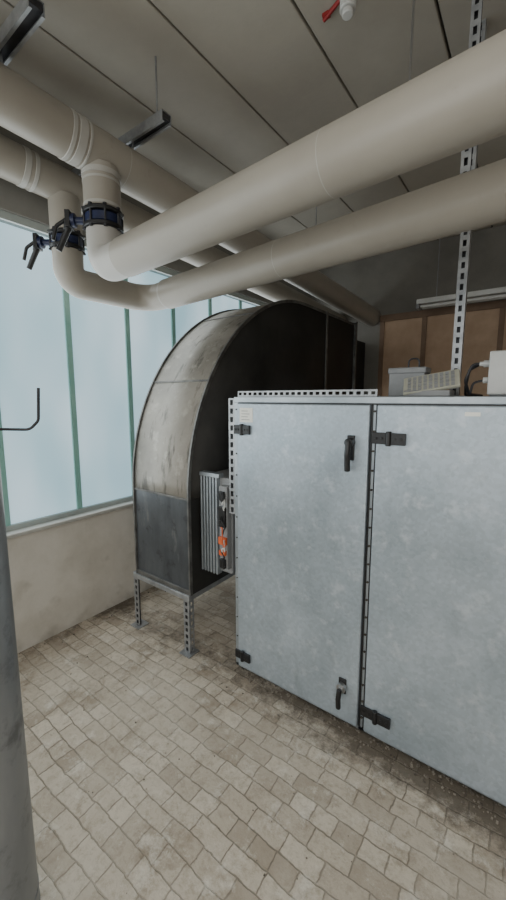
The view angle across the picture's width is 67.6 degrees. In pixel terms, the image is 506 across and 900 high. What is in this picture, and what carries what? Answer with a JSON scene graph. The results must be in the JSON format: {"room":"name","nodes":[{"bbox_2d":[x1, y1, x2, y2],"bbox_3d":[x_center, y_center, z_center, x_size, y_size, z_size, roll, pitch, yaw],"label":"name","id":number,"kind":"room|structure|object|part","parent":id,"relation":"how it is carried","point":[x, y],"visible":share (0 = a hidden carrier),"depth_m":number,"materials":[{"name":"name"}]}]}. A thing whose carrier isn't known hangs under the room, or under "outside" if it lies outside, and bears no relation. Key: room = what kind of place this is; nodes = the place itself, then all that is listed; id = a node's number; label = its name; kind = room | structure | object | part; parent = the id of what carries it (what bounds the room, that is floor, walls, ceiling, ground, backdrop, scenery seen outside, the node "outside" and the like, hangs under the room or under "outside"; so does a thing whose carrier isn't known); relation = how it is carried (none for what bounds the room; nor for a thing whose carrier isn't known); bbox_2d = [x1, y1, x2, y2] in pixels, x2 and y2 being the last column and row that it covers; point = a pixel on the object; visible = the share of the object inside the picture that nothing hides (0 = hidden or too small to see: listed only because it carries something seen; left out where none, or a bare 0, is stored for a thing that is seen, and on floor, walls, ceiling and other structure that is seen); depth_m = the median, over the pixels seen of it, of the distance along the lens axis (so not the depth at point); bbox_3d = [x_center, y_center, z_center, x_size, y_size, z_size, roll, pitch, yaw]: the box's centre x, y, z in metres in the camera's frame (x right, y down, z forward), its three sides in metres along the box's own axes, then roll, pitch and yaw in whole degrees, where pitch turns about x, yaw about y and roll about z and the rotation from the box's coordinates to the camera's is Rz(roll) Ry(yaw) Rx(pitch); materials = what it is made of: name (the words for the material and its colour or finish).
{"room":"plant room","nodes":[
{"label":"plant room","id":0,"kind":"room"},
{"bbox_2d":[7,506,152,652],"bbox_3d":[-1.490,0.883,2.546,0.250,0.760,7.300,6,10,36],"label":"wall","id":1,"kind":"structure","parent":0,"point":[63,576],"depth_m":2.63,"materials":[{"name":"beige paint"}]},
{"bbox_2d":[6,500,132,539],"bbox_3d":[-1.433,0.499,2.452,0.170,0.025,7.300,6,10,36],"label":"sill","id":2,"kind":"structure","parent":1,"relation":"on","point":[57,522],"depth_m":2.56,"materials":[{"name":"stone"}]},
{"bbox_2d":[0,209,266,531],"bbox_3d":[-1.446,-0.443,2.332,0.100,1.875,7.300,6,10,36],"label":"rails","id":3,"kind":"object","parent":2,"relation":"on","point":[8,218],"visible":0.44,"depth_m":2.54,"materials":[{"name":"silver metal"}]},
{"bbox_2d":[0,222,76,523],"bbox_3d":[-1.401,-0.448,2.426,0.020,1.800,0.427,6,10,36],"label":"glass","id":4,"kind":"object","parent":3,"relation":"attached to","point":[39,462],"depth_m":2.41,"materials":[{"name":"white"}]},
{"bbox_2d":[69,250,131,506],"bbox_3d":[-1.121,-0.500,2.802,0.020,1.799,0.424,6,10,36],"label":"glass","id":5,"kind":"object","parent":3,"relation":"attached to","point":[98,329],"depth_m":2.80,"materials":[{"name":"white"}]},
{"bbox_2d":[128,271,254,437],"bbox_3d":[-0.479,-0.850,3.633,0.020,1.331,1.643,6,10,36],"label":"glass","id":6,"kind":"object","parent":3,"relation":"attached to","point":[150,331],"depth_m":3.13,"materials":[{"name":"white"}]},
{"bbox_2d":[0,278,241,525],"bbox_3d":[-1.389,-0.447,2.415,0.016,1.800,7.088,6,10,36],"label":"glass channel edges","id":7,"kind":"object","parent":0,"point":[66,301],"depth_m":2.65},
{"bbox_2d":[0,126,310,303],"bbox_3d":[-1.490,-1.693,2.193,0.250,0.640,7.300,6,10,36],"label":"wall","id":8,"kind":"structure","parent":0,"point":[16,200],"depth_m":2.28,"materials":[{"name":"paint"}]},
{"bbox_2d":[0,0,505,240],"bbox_3d":[1.012,-1.769,0.259,6.988,0.035,7.400,6,10,36],"label":"ceiling","id":9,"kind":"structure","parent":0,"point":[239,82],"depth_m":1.97,"materials":[{"name":"beige paint"}]},
{"bbox_2d":[322,0,355,22],"bbox_3d":[0.414,-1.868,1.518,0.388,0.110,0.216,6,10,36],"label":"sprinkler","id":10,"kind":"object","parent":9,"relation":"hanging from","point":[347,7],"depth_m":1.58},
{"bbox_2d":[18,575,505,899],"bbox_3d":[1.026,1.560,0.767,6.600,0.100,7.700,6,10,36],"label":"floor","id":11,"kind":"structure","parent":0,"point":[117,839],"depth_m":1.55,"materials":[{"name":"tile"}]},
{"bbox_2d":[0,469,39,899],"bbox_3d":[-0.698,-0.165,0.835,0.200,3.300,0.200,6,10,36],"label":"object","id":12,"kind":"object","parent":11,"relation":"on","point":[18,861],"visible":1,"depth_m":0.94,"materials":[{"name":"metal"}]},
{"bbox_2d":[0,388,39,430],"bbox_3d":[-0.564,-0.098,0.915,0.094,0.105,0.018,-3,8,-20],"label":"wire hook","id":13,"kind":"object","parent":12,"relation":"attached to","point":[38,389],"visible":1,"depth_m":0.92,"materials":[{"name":"metal"}]},
{"bbox_2d":[131,300,364,658],"bbox_3d":[0.313,-0.090,3.605,0.610,2.400,3.160,6,10,36],"label":"duct","id":14,"kind":"object","parent":11,"relation":"on","point":[182,432],"visible":0.7,"depth_m":2.49,"materials":[{"name":"metal"}]},
{"bbox_3d":[-0.355,0.845,2.812,0.562,0.033,0.860,6,10,36],"label":"stand frame","id":15,"kind":"part","parent":14,"relation":"part of","materials":[{"name":"metal"}]},
{"bbox_2d":[199,469,234,574],"bbox_3d":[-0.145,0.429,2.357,0.233,0.620,0.367,6,10,36],"label":"electrical box","id":16,"kind":"object","parent":14,"relation":"attached to","point":[217,524],"visible":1,"depth_m":2.24,"materials":[{"name":"grey metal"}]},
{"bbox_3d":[-0.126,0.429,2.391,0.225,0.580,0.290,6,10,36],"label":"casing","id":17,"kind":"part","parent":16,"relation":"part of","materials":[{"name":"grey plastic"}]},
{"bbox_3d":[0.353,-0.515,3.134,0.006,1.370,2.470,6,10,36],"label":"panel","id":18,"kind":"part","parent":14,"relation":"part of","materials":[{"name":"black metal"}]},
{"bbox_2d":[19,587,505,893],"bbox_3d":[0.216,1.360,1.836,3.400,0.006,1.881,6,10,36],"label":"debris","id":19,"kind":"object","parent":11,"relation":"on","point":[250,679],"visible":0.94,"depth_m":1.74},
{"bbox_2d":[228,389,505,806],"bbox_3d":[1.331,0.517,1.978,2.600,1.638,1.576,6,10,36],"label":"tall cabinet","id":20,"kind":"object","parent":11,"relation":"on","point":[370,532],"depth_m":1.63,"materials":[{"name":"grey metal"}]},
{"bbox_3d":[-0.105,0.037,2.122,0.042,0.650,0.042,6,10,36],"label":"perforated rail","id":21,"kind":"part","parent":20,"relation":"part of","materials":[{"name":"silver metal"}]},
{"bbox_3d":[0.208,0.534,1.908,0.717,1.520,0.018,6,10,36],"label":"door panel","id":22,"kind":"part","parent":20,"relation":"part of","materials":[{"name":"silver metal"}]},
{"bbox_3d":[0.235,-0.276,1.849,0.760,0.031,0.042,6,10,36],"label":"perforated rail","id":23,"kind":"part","parent":20,"relation":"part of","materials":[{"name":"silver metal"}]},
{"bbox_3d":[0.413,1.160,1.795,0.038,0.136,0.056,6,10,36],"label":"lock lever","id":24,"kind":"part","parent":20,"relation":"part of","materials":[{"name":"black plastic"}]},
{"bbox_3d":[0.415,0.016,1.639,0.038,0.156,0.053,6,10,36],"label":"door handle","id":25,"kind":"part","parent":20,"relation":"part of","materials":[{"name":"black plastic"}]},
{"bbox_2d":[388,358,430,396],"bbox_3d":[0.784,-0.365,1.900,0.180,0.191,0.110,6,10,36],"label":"junction box","id":26,"kind":"object","parent":20,"relation":"on","point":[397,376],"visible":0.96,"depth_m":1.88,"materials":[{"name":"plastic"}]},
{"bbox_3d":[0.784,-0.396,1.895,0.180,0.030,0.110,6,10,36],"label":"lid","id":27,"kind":"part","parent":26,"relation":"part of","materials":[{"name":"grey plastic"}]},
{"bbox_2d":[403,369,460,395],"bbox_3d":[0.800,-0.299,1.692,0.243,0.118,0.126,6,10,36],"label":"vent cover","id":28,"kind":"object","parent":20,"relation":"on","point":[435,384],"visible":0.97,"depth_m":1.66,"materials":[{"name":"beige plastic"}]},
{"bbox_3d":[0.864,0.600,1.429,0.850,1.520,0.018,6,10,36],"label":"door panel","id":29,"kind":"part","parent":20,"relation":"part of","materials":[{"name":"silver metal"}]},
{"bbox_2d":[449,18,486,395],"bbox_3d":[1.048,-1.115,1.851,0.110,1.693,0.100,6,10,36],"label":"post","id":30,"kind":"object","parent":20,"relation":"on","point":[465,237],"visible":0.34,"depth_m":1.88,"materials":[{"name":"metal"}]},
{"bbox_3d":[0.795,-0.129,1.369,0.050,0.015,0.002,6,10,36],"label":"type plate","id":31,"kind":"part","parent":20,"relation":"part of","materials":[{"name":"plastic"}]},
{"bbox_2d":[464,350,505,395],"bbox_3d":[1.200,-0.344,1.783,0.330,0.182,0.658,6,10,36],"label":"electrical box","id":32,"kind":"object","parent":20,"relation":"on","point":[496,379],"visible":0.99,"depth_m":1.54,"materials":[{"name":"grey plastic"}]},
{"bbox_2d":[311,224,505,394],"bbox_3d":[3.191,-0.540,3.571,6.350,3.300,0.200,6,10,36],"label":"wall","id":33,"kind":"structure","parent":0,"point":[392,282],"depth_m":4.29,"materials":[{"name":"grey paint"}]},
{"bbox_2d":[377,300,505,396],"bbox_3d":[3.596,-0.115,3.163,5.150,2.570,0.058,6,10,36],"label":"wood panelling","id":34,"kind":"object","parent":33,"relation":"attached to","point":[424,335],"visible":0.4,"depth_m":4.15,"materials":[{"name":"brown wood"}]},
{"bbox_2d":[467,287,505,303],"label":"light","id":35,"kind":"object","parent":33,"relation":"hanging from","point":[472,297],"depth_m":3.62,"materials":[{"name":"white plastic"}]},
{"bbox_2d":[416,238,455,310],"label":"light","id":36,"kind":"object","parent":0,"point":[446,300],"depth_m":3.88,"materials":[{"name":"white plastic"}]},
{"bbox_2d":[425,0,500,242],"bbox_3d":[1.026,-1.848,0.300,6.600,0.120,7.700,6,10,36],"label":"ceiling","id":37,"kind":"structure","parent":0,"point":[437,0],"depth_m":1.82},
{"bbox_2d":[0,0,44,65],"bbox_3d":[-1.161,-1.764,1.651,0.895,0.354,0.060,6,10,36],"label":"channel","id":38,"kind":"object","parent":37,"relation":"hanging from","point":[26,16],"visible":0.84,"depth_m":1.47,"materials":[{"name":"metal"}]},
{"bbox_2d":[0,134,345,319],"bbox_3d":[-1.215,-1.417,2.032,0.304,0.536,7.298,6,10,38],"label":"pipe","id":39,"kind":"object","parent":38,"relation":"hanging from","point":[21,166],"visible":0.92,"depth_m":2.12,"materials":[{"name":"grey plastic"}]},
{"bbox_2d":[48,158,505,310],"bbox_3d":[1.399,-0.992,0.757,5.995,0.558,0.721,6,10,36],"label":"pipe","id":40,"kind":"object","parent":39,"relation":"attached to","point":[473,199],"visible":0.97,"depth_m":1.71,"materials":[{"name":"grey plastic"}]},
{"bbox_2d":[22,226,85,269],"bbox_3d":[-1.191,-1.180,2.248,0.364,0.210,0.192,0,8,-3],"label":"valve","id":41,"kind":"object","parent":40,"relation":"attached to","point":[75,239],"visible":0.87,"depth_m":2.21,"materials":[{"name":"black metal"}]},
{"bbox_3d":[-1.314,-1.173,2.248,0.118,0.196,0.068,0,8,-2],"label":"lever handle","id":42,"kind":"part","parent":41,"relation":"part of","materials":[{"name":"black plastic"}]},
{"bbox_3d":[-1.227,-1.231,2.243,0.085,0.067,0.068,0,8,-2],"label":"stem","id":43,"kind":"part","parent":41,"relation":"part of","materials":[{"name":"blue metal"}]},
{"bbox_2d":[0,62,380,325],"bbox_3d":[-0.877,-1.398,1.784,0.324,0.556,7.299,6,10,38],"label":"pipe","id":44,"kind":"object","parent":38,"relation":"hanging from","point":[27,111],"visible":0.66,"depth_m":1.86,"materials":[{"name":"grey plastic"}]},
{"bbox_2d":[81,29,505,280],"bbox_3d":[1.254,-0.923,0.225,5.594,0.562,0.190,7,10,41],"label":"pipe","id":45,"kind":"object","parent":44,"relation":"attached to","point":[458,104],"visible":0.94,"depth_m":1.07,"materials":[{"name":"grey plastic"}]},
{"bbox_2d":[51,201,123,251],"bbox_3d":[-0.867,-1.144,1.982,0.368,0.210,0.200,0,8,-3],"label":"valve","id":46,"kind":"object","parent":45,"relation":"attached to","point":[104,214],"visible":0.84,"depth_m":1.93,"materials":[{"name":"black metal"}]},
{"bbox_3d":[-0.991,-1.135,1.968,0.118,0.196,0.068,-1,8,-6],"label":"lever handle","id":47,"kind":"part","parent":46,"relation":"part of","materials":[{"name":"black plastic"}]},
{"bbox_3d":[-0.905,-1.193,1.968,0.085,0.067,0.068,-1,8,-6],"label":"stem","id":48,"kind":"part","parent":46,"relation":"part of","materials":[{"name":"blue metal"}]},
{"bbox_2d":[71,56,170,175],"bbox_3d":[-0.793,-1.808,2.149,0.895,0.401,0.060,6,10,36],"label":"channel","id":49,"kind":"object","parent":37,"relation":"hanging from","point":[159,122],"visible":0.42,"depth_m":1.97,"materials":[{"name":"metal"}]},
{"bbox_2d":[409,0,414,79],"bbox_3d":[0.685,-1.599,1.654,0.009,0.680,0.009,-5,9,-31],"label":"rod","id":50,"kind":"object","parent":37,"relation":"hanging from","point":[413,1],"visible":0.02,"depth_m":1.63,"materials":[{"name":"metal"}]},
{"bbox_2d":[460,0,482,173],"bbox_3d":[0.873,-1.478,1.504,0.037,0.880,0.042,6,10,36],"label":"post","id":51,"kind":"object","parent":37,"relation":"hanging from","point":[477,5],"visible":0.3,"depth_m":1.48,"materials":[{"name":"metal"}]}
]}

